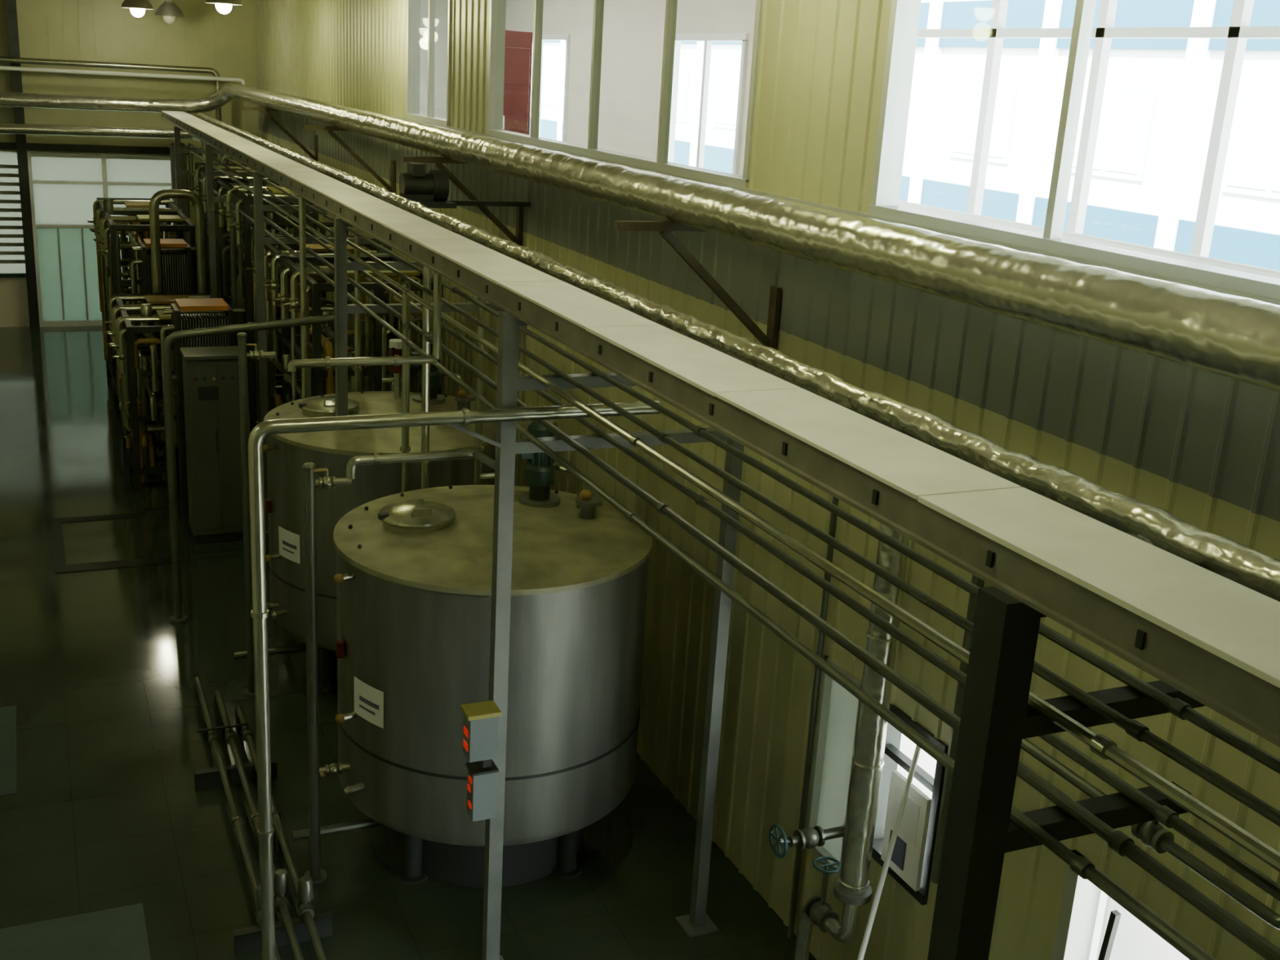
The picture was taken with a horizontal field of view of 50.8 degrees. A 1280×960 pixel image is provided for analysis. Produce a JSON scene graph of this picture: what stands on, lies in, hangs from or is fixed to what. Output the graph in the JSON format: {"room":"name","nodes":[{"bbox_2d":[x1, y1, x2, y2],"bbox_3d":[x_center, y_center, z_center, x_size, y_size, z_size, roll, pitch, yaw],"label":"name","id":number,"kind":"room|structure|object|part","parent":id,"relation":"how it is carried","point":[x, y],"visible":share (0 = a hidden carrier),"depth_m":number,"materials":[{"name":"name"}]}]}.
{"room":"processing plant","nodes":[
{"label":"processing plant","id":0,"kind":"room"},
{"bbox_2d":[0,0,259,327],"bbox_3d":[-10.761,-5.806,23.547,8.000,6.300,0.165,-4,18,-24],"label":"wall","id":1,"kind":"structure","parent":0,"point":[86,30],"depth_m":23.82,"materials":[{"name":"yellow paint"}]},
{"bbox_2d":[0,151,26,277],"bbox_3d":[-11.522,-4.619,23.484,1.600,2.180,0.080,-4,18,-24],"label":"window","id":2,"kind":"structure","parent":1,"relation":"in","point":[12,261],"depth_m":23.71,"materials":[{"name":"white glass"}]},
{"bbox_2d":[26,151,173,327],"bbox_3d":[-9.687,-4.339,24.475,2.460,3.080,0.155,-4,18,-24],"label":"door","id":3,"kind":"structure","parent":1,"relation":"in","point":[64,188],"depth_m":24.20,"materials":[{"name":"white"}]},
{"bbox_2d":[0,142,224,155],"bbox_3d":[-10.703,-5.796,23.419,8.000,0.120,0.100,-4,18,-24],"label":"header beam","id":4,"kind":"structure","parent":1,"relation":"attached to","point":[3,145],"depth_m":23.81,"materials":[{"name":"metal"}]},
{"bbox_2d":[0,325,816,959],"bbox_3d":[-5.335,1.276,12.268,8.320,0.120,28.300,-4,18,-24],"label":"floor","id":5,"kind":"structure","parent":0,"point":[106,811],"depth_m":9.65,"materials":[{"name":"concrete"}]},
{"bbox_2d":[0,705,16,796],"bbox_3d":[-5.068,1.999,9.697,1.050,0.012,1.400,-4,18,-24],"label":"floor plate","id":6,"kind":"object","parent":5,"relation":"on","point":[7,713],"visible":1,"depth_m":9.84,"materials":[{"name":"metal"}]},
{"bbox_2d":[5,0,39,329],"bbox_3d":[-10.679,-5.720,23.276,0.160,6.300,0.190,-4,18,-24],"label":"steel column","id":7,"kind":"structure","parent":5,"relation":"on","point":[11,5],"depth_m":23.34,"materials":[{"name":"black metal"}]},
{"bbox_2d":[0,902,151,959],"bbox_3d":[-3.247,2.702,7.724,0.800,0.012,0.700,-4,18,-24],"label":"floor plate","id":8,"kind":"object","parent":5,"relation":"on","point":[120,933],"visible":1,"depth_m":7.83,"materials":[{"name":"metal"}]},
{"bbox_2d":[51,511,189,573],"bbox_3d":[-5.489,0.627,14.169,1.250,0.008,1.700,-4,18,-24],"label":"channel","id":9,"kind":"object","parent":5,"relation":"on","point":[60,566],"visible":1,"depth_m":13.66,"materials":[{"name":"grey metal"}]},
{"bbox_2d":[120,215,164,279],"bbox_3d":[-8.009,-3.176,21.957,0.799,2.500,0.490,-4,18,-24],"label":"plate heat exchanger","id":10,"kind":"object","parent":5,"relation":"on","point":[162,232],"visible":0.02,"depth_m":21.59,"materials":[{"name":"metal"}]},
{"bbox_2d":[87,197,197,403],"bbox_3d":[-7.239,-2.665,19.774,1.403,2.869,3.529,-4,18,-24],"label":"process skid","id":11,"kind":"object","parent":5,"relation":"on","point":[109,263],"visible":0.41,"depth_m":18.94,"materials":[{"name":"metal"}]},
{"bbox_2d":[102,293,222,493],"bbox_3d":[-5.720,-1.188,16.582,1.522,2.058,2.349,-4,18,-24],"label":"process skid","id":12,"kind":"object","parent":5,"relation":"on","point":[138,372],"visible":0.55,"depth_m":15.70,"materials":[{"name":"metal"}]},
{"bbox_2d":[130,238,195,433],"bbox_3d":[-6.287,-1.905,17.997,0.899,2.550,0.490,-4,18,-24],"label":"plate heat exchanger","id":13,"kind":"object","parent":5,"relation":"on","point":[176,267],"visible":0.51,"depth_m":17.61,"materials":[{"name":"metal"}]},
{"bbox_2d":[148,189,207,439],"bbox_3d":[-5.990,-2.137,17.593,0.670,3.259,0.120,-4,18,-24],"label":"pipe","id":14,"kind":"object","parent":5,"relation":"on","point":[154,202],"visible":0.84,"depth_m":17.25,"materials":[{"name":"silver metal"}]},
{"bbox_2d":[168,130,205,244],"bbox_3d":[-7.634,-4.106,22.896,0.693,3.778,0.303,10,18,22],"label":"column","id":15,"kind":"structure","parent":5,"relation":"on","point":[184,160],"depth_m":22.58,"materials":[{"name":"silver metal"}]},
{"bbox_2d":[160,297,244,514],"bbox_3d":[-4.838,-0.812,15.003,0.899,2.350,0.490,-4,18,-24],"label":"plate heat exchanger","id":16,"kind":"object","parent":5,"relation":"on","point":[207,306],"visible":0.52,"depth_m":14.65,"materials":[{"name":"metal"}]},
{"bbox_2d":[179,346,243,543],"bbox_3d":[-4.446,-0.361,14.159,0.620,2.020,0.470,-4,18,-24],"label":"tall cabinet","id":17,"kind":"object","parent":5,"relation":"on","point":[211,380],"visible":0.85,"depth_m":13.94,"materials":[{"name":"metal"}]},
{"bbox_2d":[173,126,271,239],"bbox_3d":[-6.549,-3.602,21.314,1.530,3.850,0.200,-4,18,-24],"label":"frame","id":18,"kind":"object","parent":5,"relation":"on","point":[178,150],"visible":0.2,"depth_m":20.67,"materials":[{"name":"grey metal"}]},
{"bbox_2d":[204,154,254,306],"bbox_3d":[-6.721,-3.601,22.040,0.821,3.410,0.744,-4,18,-24],"label":"column","id":19,"kind":"structure","parent":5,"relation":"on","point":[224,158],"depth_m":21.56,"materials":[{"name":"silver metal"}]},
{"bbox_2d":[193,676,280,959],"bbox_3d":[-2.574,2.294,8.592,0.167,0.368,5.147,-4,18,-24],"label":"pipe","id":20,"kind":"object","parent":5,"relation":"on","point":[244,855],"visible":0.7,"depth_m":9.02,"materials":[{"name":"metal"}]},
{"bbox_2d":[162,312,334,623],"bbox_3d":[-3.437,-0.443,12.064,1.616,3.500,0.160,-4,18,-24],"label":"pipe","id":21,"kind":"object","parent":5,"relation":"on","point":[178,618],"visible":0.74,"depth_m":11.82,"materials":[{"name":"silver metal"}]},
{"bbox_2d":[236,332,278,697],"bbox_3d":[-2.983,0.315,10.551,0.310,2.975,0.171,-4,18,-24],"label":"pipe","id":22,"kind":"object","parent":5,"relation":"on","point":[243,355],"visible":0.77,"depth_m":10.41,"materials":[{"name":"silver metal"}]},
{"bbox_2d":[213,690,303,959],"bbox_3d":[-2.404,2.329,8.510,0.167,0.368,4.847,-4,18,-24],"label":"pipe","id":23,"kind":"object","parent":5,"relation":"on","point":[281,877],"visible":0.97,"depth_m":8.80,"materials":[{"name":"metal"}]},
{"bbox_2d":[204,143,318,297],"bbox_3d":[-4.979,-2.486,17.923,1.530,3.850,0.200,-4,18,-24],"label":"frame","id":24,"kind":"object","parent":5,"relation":"on","point":[210,173],"visible":0.25,"depth_m":17.34,"materials":[{"name":"grey metal"}]},
{"bbox_2d":[194,758,332,955],"bbox_3d":[-2.483,2.377,8.747,0.560,0.130,2.010,-4,18,-24],"label":"support","id":25,"kind":"object","parent":5,"relation":"on","point":[246,940],"visible":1,"depth_m":7.96,"materials":[{"name":"metal"}]},
{"bbox_2d":[189,162,347,433],"bbox_3d":[-5.221,-2.490,18.670,1.481,3.400,4.974,-4,18,-24],"label":"process skid","id":26,"kind":"object","parent":5,"relation":"on","point":[241,233],"visible":0.3,"depth_m":16.84,"materials":[{"name":"metal"}]},
{"bbox_2d":[230,704,327,959],"bbox_3d":[-2.223,2.363,8.432,0.164,0.368,4.547,-4,18,-24],"label":"pipe","id":27,"kind":"object","parent":5,"relation":"on","point":[303,886],"visible":0.98,"depth_m":8.33,"materials":[{"name":"metal"}]},
{"bbox_2d":[298,195,307,398],"bbox_3d":[-3.077,-0.675,12.384,0.120,3.802,0.120,-4,18,-24],"label":"vertical pipe","id":28,"kind":"object","parent":5,"relation":"on","point":[301,201],"visible":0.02,"depth_m":12.05,"materials":[{"name":"grey metal"}]},
{"bbox_2d":[253,171,391,533],"bbox_3d":[-3.369,-1.341,14.445,1.530,3.850,0.200,-4,18,-24],"label":"frame","id":29,"kind":"object","parent":5,"relation":"on","point":[260,240],"visible":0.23,"depth_m":13.97,"materials":[{"name":"silver metal"}]},
{"bbox_2d":[246,235,443,423],"bbox_3d":[-3.172,-0.911,14.445,1.626,3.050,3.474,-4,18,-24],"label":"process skid","id":30,"kind":"object","parent":5,"relation":"on","point":[321,380],"visible":0.26,"depth_m":13.39,"materials":[{"name":"metal"}]},
{"bbox_2d":[353,235,362,391],"bbox_3d":[-2.581,-0.473,12.335,0.120,3.502,0.120,-4,18,-24],"label":"vertical pipe","id":31,"kind":"object","parent":5,"relation":"on","point":[357,369],"visible":0.44,"depth_m":12.05,"materials":[{"name":"grey metal"}]},
{"bbox_2d":[233,337,496,692],"bbox_3d":[-2.096,0.243,11.300,2.006,2.780,2.006,8,17,15],"label":"storage tank","id":32,"kind":"object","parent":5,"relation":"on","point":[286,453],"visible":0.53,"depth_m":10.55,"materials":[{"name":"silver metal"}]},
{"bbox_2d":[400,283,410,493],"bbox_3d":[-1.734,0.301,9.935,0.120,3.502,0.120,-4,18,-24],"label":"vertical pipe","id":33,"kind":"object","parent":5,"relation":"on","point":[405,448],"visible":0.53,"depth_m":9.62,"materials":[{"name":"silver metal"}]},
{"bbox_2d":[333,217,504,416],"bbox_3d":[-1.758,-0.196,10.967,1.530,3.850,0.200,-4,18,-24],"label":"support post","id":34,"kind":"object","parent":5,"relation":"on","point":[341,265],"visible":0.25,"depth_m":10.37,"materials":[{"name":"grey metal"}]},
{"bbox_2d":[186,168,1213,959],"bbox_3d":[-2.359,-1.109,10.849,0.043,0.822,23.001,-4,18,-24],"label":"pipe","id":35,"kind":"object","parent":34,"relation":"on","point":[1080,865],"visible":0.98,"depth_m":4.26,"materials":[{"name":"grey metal"}]},
{"bbox_2d":[187,142,1279,826],"bbox_3d":[-2.423,-1.589,11.290,0.040,0.820,24.094,-4,18,-24],"label":"pipe","id":36,"kind":"object","parent":34,"relation":"on","point":[1139,731],"visible":0.91,"depth_m":4.23,"materials":[{"name":"silver metal"}]},
{"bbox_2d":[190,150,1279,872],"bbox_3d":[-2.210,-1.335,10.474,0.049,0.824,22.357,-4,18,-24],"label":"pipe","id":37,"kind":"object","parent":34,"relation":"on","point":[1101,745],"visible":1,"depth_m":3.98,"materials":[{"name":"silver metal"}]},
{"bbox_2d":[200,170,1279,959],"bbox_3d":[-2.202,-1.124,10.913,0.051,0.826,22.994,-4,18,-24],"label":"pipe","id":38,"kind":"object","parent":34,"relation":"on","point":[1117,841],"visible":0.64,"depth_m":4.23,"materials":[{"name":"grey metal"}]},
{"bbox_2d":[201,162,1279,901],"bbox_3d":[-2.302,-1.350,11.652,0.046,0.823,24.488,-4,18,-24],"label":"pipe","id":39,"kind":"object","parent":34,"relation":"on","point":[1163,814],"visible":0.73,"depth_m":4.58,"materials":[{"name":"grey metal"}]},
{"bbox_2d":[226,157,1279,773],"bbox_3d":[-1.631,-1.171,10.055,0.043,0.822,21.068,-4,18,-24],"label":"pipe","id":40,"kind":"object","parent":34,"relation":"on","point":[1177,707],"visible":0.86,"depth_m":4.53,"materials":[{"name":"silver metal"}]},
{"bbox_2d":[419,265,431,488],"bbox_3d":[-1.541,0.236,9.634,0.120,3.822,0.120,-4,18,-24],"label":"vertical pipe","id":41,"kind":"object","parent":5,"relation":"on","point":[426,323],"visible":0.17,"depth_m":9.33,"materials":[{"name":"silver metal"}]},
{"bbox_2d":[247,400,660,959],"bbox_3d":[-0.974,1.260,7.117,2.140,3.375,0.160,-4,18,-24],"label":"pipe","id":42,"kind":"object","parent":5,"relation":"on","point":[260,612],"visible":0.98,"depth_m":6.60,"materials":[{"name":"silver metal"}]},
{"bbox_2d":[291,419,652,888],"bbox_3d":[-0.964,1.069,8.784,2.006,2.780,2.006,8,17,15],"label":"storage tank","id":43,"kind":"object","parent":5,"relation":"on","point":[413,578],"visible":0.8,"depth_m":8.09,"materials":[{"name":"silver metal"}]},
{"bbox_2d":[302,462,351,884],"bbox_3d":[-1.900,1.213,8.185,0.310,2.745,0.171,-4,18,-24],"label":"pipe","id":44,"kind":"object","parent":43,"relation":"attached to","point":[317,875],"visible":0.98,"depth_m":8.11,"materials":[{"name":"silver metal"}]},
{"bbox_2d":[472,296,485,484],"bbox_3d":[-1.218,0.295,10.056,0.120,3.502,0.120,-4,18,-24],"label":"vertical pipe","id":45,"kind":"object","parent":5,"relation":"on","point":[481,312],"visible":0.25,"depth_m":9.75,"materials":[{"name":"silver metal"}]},
{"bbox_2d":[514,325,527,486],"bbox_3d":[-0.924,0.289,10.133,0.120,3.502,0.120,-4,18,-24],"label":"vertical pipe","id":46,"kind":"object","parent":5,"relation":"on","point":[522,336],"visible":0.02,"depth_m":9.86,"materials":[{"name":"silver metal"}]},
{"bbox_2d":[480,311,744,959],"bbox_3d":[-0.148,0.949,7.489,1.530,3.850,0.200,-4,18,-24],"label":"frame","id":47,"kind":"object","parent":5,"relation":"on","point":[695,923],"visible":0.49,"depth_m":7.34,"materials":[{"name":"grey metal"}]},
{"bbox_2d":[346,448,494,479],"bbox_3d":[-1.116,-0.058,6.935,0.739,0.124,0.316,-4,18,-24],"label":"pipe","id":48,"kind":"object","parent":47,"relation":"attached to","point":[375,459],"visible":0.98,"depth_m":7.00,"materials":[{"name":"silver metal"}]},
{"bbox_2d":[460,700,502,821],"bbox_3d":[-0.858,1.515,7.215,0.185,0.645,0.150,-4,18,-24],"label":"control box","id":49,"kind":"object","parent":47,"relation":"attached to","point":[481,720],"visible":1,"depth_m":7.16,"materials":[{"name":"grey metal"}]},
{"bbox_2d":[794,522,910,959],"bbox_3d":[1.138,1.423,7.068,0.278,3.332,0.520,-4,18,-24],"label":"riser pipe","id":50,"kind":"object","parent":5,"relation":"on","point":[852,888],"visible":0.8,"depth_m":6.89,"materials":[{"name":"metal"}]},
{"bbox_2d":[857,745,920,959],"bbox_3d":[1.141,2.287,6.773,0.028,1.861,0.866,14,20,31],"label":"rod","id":51,"kind":"object","parent":5,"relation":"on","point":[871,918],"visible":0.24,"depth_m":6.79,"materials":[{"name":"white metal"}]},
{"bbox_2d":[927,586,1205,959],"bbox_3d":[1.104,2.079,3.990,0.860,3.850,0.200,-4,18,-24],"label":"support post","id":52,"kind":"object","parent":5,"relation":"on","point":[996,716],"visible":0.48,"depth_m":3.45,"materials":[{"name":"metal"}]},
{"bbox_2d":[160,111,1279,746],"bbox_3d":[-2.739,-2.499,11.595,0.370,0.120,25.400,-4,18,-24],"label":"beam","id":53,"kind":"structure","parent":52,"relation":"on","point":[1213,638],"depth_m":3.81,"materials":[{"name":"metal"}]},
{"bbox_2d":[287,272,441,371],"bbox_3d":[-1.570,-0.909,7.715,0.887,0.550,0.068,-4,18,-24],"label":"pipe","id":54,"kind":"object","parent":53,"relation":"attached to","point":[397,360],"visible":0.99,"depth_m":7.81,"materials":[{"name":"silver metal"}]},
{"bbox_2d":[196,112,1279,601],"bbox_3d":[-2.313,-2.502,11.635,0.116,0.117,25.135,-4,18,-24],"label":"pipe","id":55,"kind":"object","parent":52,"relation":"on","point":[1227,557],"visible":0.86,"depth_m":4.54,"materials":[{"name":"silver metal"}]},
{"bbox_2d":[1020,738,1279,929],"bbox_3d":[2.005,1.195,2.785,0.748,0.451,4.091,-1,17,-14],"label":"pipe","id":56,"kind":"object","parent":52,"relation":"attached to","point":[1152,833],"visible":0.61,"depth_m":3.84,"materials":[{"name":"metal"}]},
{"bbox_2d":[419,0,448,119],"bbox_3d":[-0.964,-4.562,15.798,3.348,3.100,17.341,-4,18,-24],"label":"wall","id":57,"kind":"structure","parent":0,"point":[442,6],"depth_m":23.52,"materials":[{"name":"white paint"}]},
{"bbox_2d":[505,0,756,175],"bbox_3d":[-0.475,-5.425,18.754,0.100,3.100,12.100,-4,18,-24],"label":"wall","id":58,"kind":"structure","parent":0,"point":[633,30],"depth_m":17.96,"materials":[{"name":"white paint"}]},
{"bbox_2d":[538,34,570,142],"bbox_3d":[-1.560,-6.097,21.078,0.170,1.660,2.656,-4,18,-24],"label":"window","id":59,"kind":"structure","parent":58,"relation":"in","point":[544,37],"depth_m":19.98,"materials":[{"name":"white"}]},
{"bbox_2d":[667,33,748,174],"bbox_3d":[0.775,-4.437,16.035,0.170,1.660,2.056,-4,18,-24],"label":"window","id":60,"kind":"structure","parent":58,"relation":"in","point":[708,38],"depth_m":15.92,"materials":[{"name":"white"}]},
{"bbox_2d":[256,0,1279,959],"bbox_3d":[-1.422,-2.065,12.980,0.112,6.300,27.900,-4,18,-24],"label":"wall","id":61,"kind":"structure","parent":0,"point":[1202,447],"depth_m":7.54,"materials":[{"name":"beige metal"}]},
{"bbox_2d":[242,106,317,161],"bbox_3d":[-5.282,-5.047,19.816,1.057,0.820,0.080,-4,18,-24],"label":"bracket","id":62,"kind":"object","parent":61,"relation":"attached to","point":[264,109],"visible":0.61,"depth_m":19.78,"materials":[{"name":"black metal"}]},
{"bbox_2d":[302,124,395,192],"bbox_3d":[-3.389,-3.702,15.729,1.057,0.820,0.080,-4,18,-24],"label":"bracket","id":63,"kind":"object","parent":61,"relation":"attached to","point":[329,128],"visible":0.68,"depth_m":15.70,"materials":[{"name":"black metal"}]},
{"bbox_2d":[405,0,453,126],"bbox_3d":[-2.204,-4.644,14.334,0.150,1.640,1.680,-4,18,-24],"label":"window","id":64,"kind":"structure","parent":61,"relation":"in","point":[413,30],"depth_m":14.90,"materials":[{"name":"silver metal"}]},
{"bbox_2d":[403,155,522,245],"bbox_3d":[-1.538,-2.385,11.729,1.057,0.820,0.080,-4,18,-24],"label":"bracket","id":65,"kind":"object","parent":61,"relation":"attached to","point":[438,161],"visible":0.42,"depth_m":11.70,"materials":[{"name":"black metal"}]},
{"bbox_2d":[399,162,530,208],"bbox_3d":[-1.488,-2.500,11.427,1.180,0.340,0.500,-4,18,-24],"label":"motor","id":66,"kind":"object","parent":61,"relation":"attached to","point":[431,189],"visible":0.88,"depth_m":11.22,"materials":[{"name":"metal"}]},
{"bbox_2d":[485,0,763,188],"bbox_3d":[-0.294,-3.286,10.209,0.150,1.640,5.170,-4,18,-24],"label":"window","id":67,"kind":"structure","parent":61,"relation":"in","point":[497,7],"depth_m":10.26,"materials":[{"name":"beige metal"}]},
{"bbox_2d":[613,220,782,349],"bbox_3d":[0.327,-1.060,7.704,1.057,0.820,0.080,-4,18,-24],"label":"bracket","id":68,"kind":"object","parent":61,"relation":"attached to","point":[770,340],"visible":0.61,"depth_m":7.70,"materials":[{"name":"black metal"}]},
{"bbox_2d":[768,823,845,858],"bbox_3d":[0.958,1.975,7.511,0.449,0.188,0.189,-4,18,-24],"label":"valve","id":69,"kind":"object","parent":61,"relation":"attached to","point":[809,837],"visible":0.98,"depth_m":7.47,"materials":[{"name":"silver metal"}]},
{"bbox_2d":[787,496,838,938],"bbox_3d":[1.013,1.220,7.771,0.033,3.300,0.033,3,17,-2],"label":"pipe","id":70,"kind":"object","parent":61,"relation":"attached to","point":[833,517],"visible":0.57,"depth_m":7.84,"materials":[{"name":"grey metal"}]},
{"bbox_2d":[806,655,862,877],"bbox_3d":[1.155,1.642,7.717,0.120,1.220,0.410,-4,18,-24],"label":"window","id":71,"kind":"structure","parent":61,"relation":"in","point":[838,708],"depth_m":7.76,"materials":[{"name":"glass"}]},
{"bbox_2d":[389,114,1279,305],"bbox_3d":[0.235,-2.034,9.043,0.045,0.040,15.700,-4,18,-24],"label":"trim","id":72,"kind":"structure","parent":61,"relation":"attached to","point":[1274,301],"depth_m":6.49,"materials":[{"name":"silver metal"}]},
{"bbox_2d":[871,703,948,905],"bbox_3d":[1.414,1.671,7.099,0.186,0.910,0.590,-4,18,-24],"label":"window","id":73,"kind":"structure","parent":61,"relation":"in","point":[894,757],"depth_m":6.98,"materials":[{"name":"metal"}]},
{"bbox_3d":[1.379,1.821,7.011,0.031,0.530,0.320,-4,18,-24],"label":"window sash","id":74,"kind":"part","parent":73,"relation":"part of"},
{"bbox_2d":[930,574,984,884],"bbox_3d":[1.544,1.157,6.524,0.059,1.800,0.059,-4,18,-24],"label":"pipe","id":75,"kind":"object","parent":61,"relation":"attached to","point":[972,602],"visible":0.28,"depth_m":6.55,"materials":[{"name":"grey metal"}]},
{"bbox_2d":[867,0,1279,299],"bbox_3d":[2.343,-1.411,4.513,0.150,1.640,5.210,-4,18,-24],"label":"window","id":76,"kind":"structure","parent":61,"relation":"in","point":[904,14],"depth_m":5.79,"materials":[{"name":"silver metal"}]},
{"bbox_2d":[1051,849,1218,959],"bbox_3d":[2.437,2.726,5.556,0.675,1.860,1.660,-4,18,-24],"label":"door","id":77,"kind":"structure","parent":61,"relation":"in","point":[1123,936],"depth_m":5.95,"materials":[{"name":"silver metal"}]},
{"bbox_3d":[2.207,0.276,3.643,1.057,0.820,0.080,-4,18,-24],"label":"bracket","id":78,"kind":"object","parent":61,"relation":"attached to","visible":0},
{"bbox_2d":[0,82,1279,391],"bbox_3d":[-2.632,-3.176,12.881,7.046,0.586,27.168,-10,22,-38],"label":"pipe","id":79,"kind":"object","parent":78,"relation":"on","point":[1236,337],"visible":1,"depth_m":5.49,"materials":[{"name":"metal"}]},
{"bbox_2d":[916,0,1279,257],"bbox_3d":[4.102,-1.445,6.461,0.070,3.100,12.040,-4,18,-24],"label":"window","id":80,"kind":"structure","parent":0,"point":[1239,30],"depth_m":8.73,"materials":[{"name":"white metal"}]},
{"bbox_3d":[-2.931,-4.919,11.343,12.800,0.370,28.300,-4,18,-24],"label":"ceiling","id":81,"kind":"structure","parent":0,"visible":0},
{"bbox_2d":[120,0,153,17],"bbox_3d":[-7.774,-7.622,20.804,0.480,0.910,0.480,-4,18,-24],"label":"pendant lamp","id":82,"kind":"object","parent":81,"relation":"hanging from","point":[137,7],"visible":1,"depth_m":20.76,"materials":[{"name":"grey glass"}]},
{"bbox_2d":[154,0,184,24],"bbox_3d":[-7.853,-8.097,22.451,0.480,0.960,0.480,-4,18,-24],"label":"pendant lamp","id":83,"kind":"object","parent":81,"relation":"hanging from","point":[169,11],"visible":1,"depth_m":22.41,"materials":[{"name":"grey"}]},
{"bbox_2d":[205,0,241,13],"bbox_3d":[-5.627,-6.734,18.180,0.480,0.850,0.480,-4,18,-24],"label":"pendant lamp","id":84,"kind":"object","parent":81,"relation":"hanging from","point":[223,6],"visible":1,"depth_m":18.18,"materials":[{"name":"grey glass"}]},
{"bbox_3d":[0.221,-2.130,13.605,3.400,0.150,28.100,-4,18,-24],"label":"floor","id":85,"kind":"structure","parent":0,"visible":0},
{"bbox_2d":[502,30,533,134],"bbox_3d":[-1.529,-4.069,15.647,0.400,2.180,0.430,-4,18,-24],"label":"door","id":86,"kind":"structure","parent":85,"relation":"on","point":[518,44],"depth_m":15.34,"materials":[{"name":"red paint"}]},
{"bbox_2d":[898,200,1279,279],"bbox_3d":[3.514,-0.243,5.918,0.059,1.050,10.000,-4,18,-24],"label":"gallery railing","id":87,"kind":"object","parent":85,"relation":"on","point":[1131,246],"visible":0.35,"depth_m":7.59,"materials":[{"name":"white metal"}]},
{"bbox_3d":[-8.840,-1.522,9.725,0.150,6.300,28.300,-4,18,-24],"label":"wall","id":88,"kind":"structure","parent":0,"visible":0},
{"bbox_2d":[0,123,201,142],"bbox_3d":[-10.486,-5.599,21.527,6.815,0.190,1.084,-4,18,-24],"label":"pipe","id":89,"kind":"object","parent":88,"relation":"attached to","point":[5,128],"visible":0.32,"depth_m":22.51,"materials":[{"name":"metal"}]},
{"bbox_2d":[0,56,222,163],"bbox_3d":[-10.767,-6.231,22.579,7.230,1.670,0.099,-4,18,-24],"label":"pipe","id":90,"kind":"object","parent":88,"relation":"attached to","point":[2,59],"visible":0.79,"depth_m":23.11,"materials":[{"name":"silver metal"}]},
{"label":"outside","id":91,"kind":"structure","parent":0,"visible":0},
{"bbox_2d":[897,733,1107,959],"bbox_3d":[39.355,-2.778,34.560,140.000,0.130,150.000,-4,18,-24],"label":"ground","id":92,"kind":"structure","parent":91,"point":[925,761],"depth_m":10.32,"materials":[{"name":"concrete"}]},
{"bbox_2d":[529,0,1279,271],"bbox_3d":[6.808,-5.135,21.474,0.650,8.200,86.200,-4,18,-24],"label":"neighbouring building","id":93,"kind":"structure","parent":92,"relation":"on","point":[1160,97],"depth_m":20.52,"materials":[{"name":"white"}]}
]}

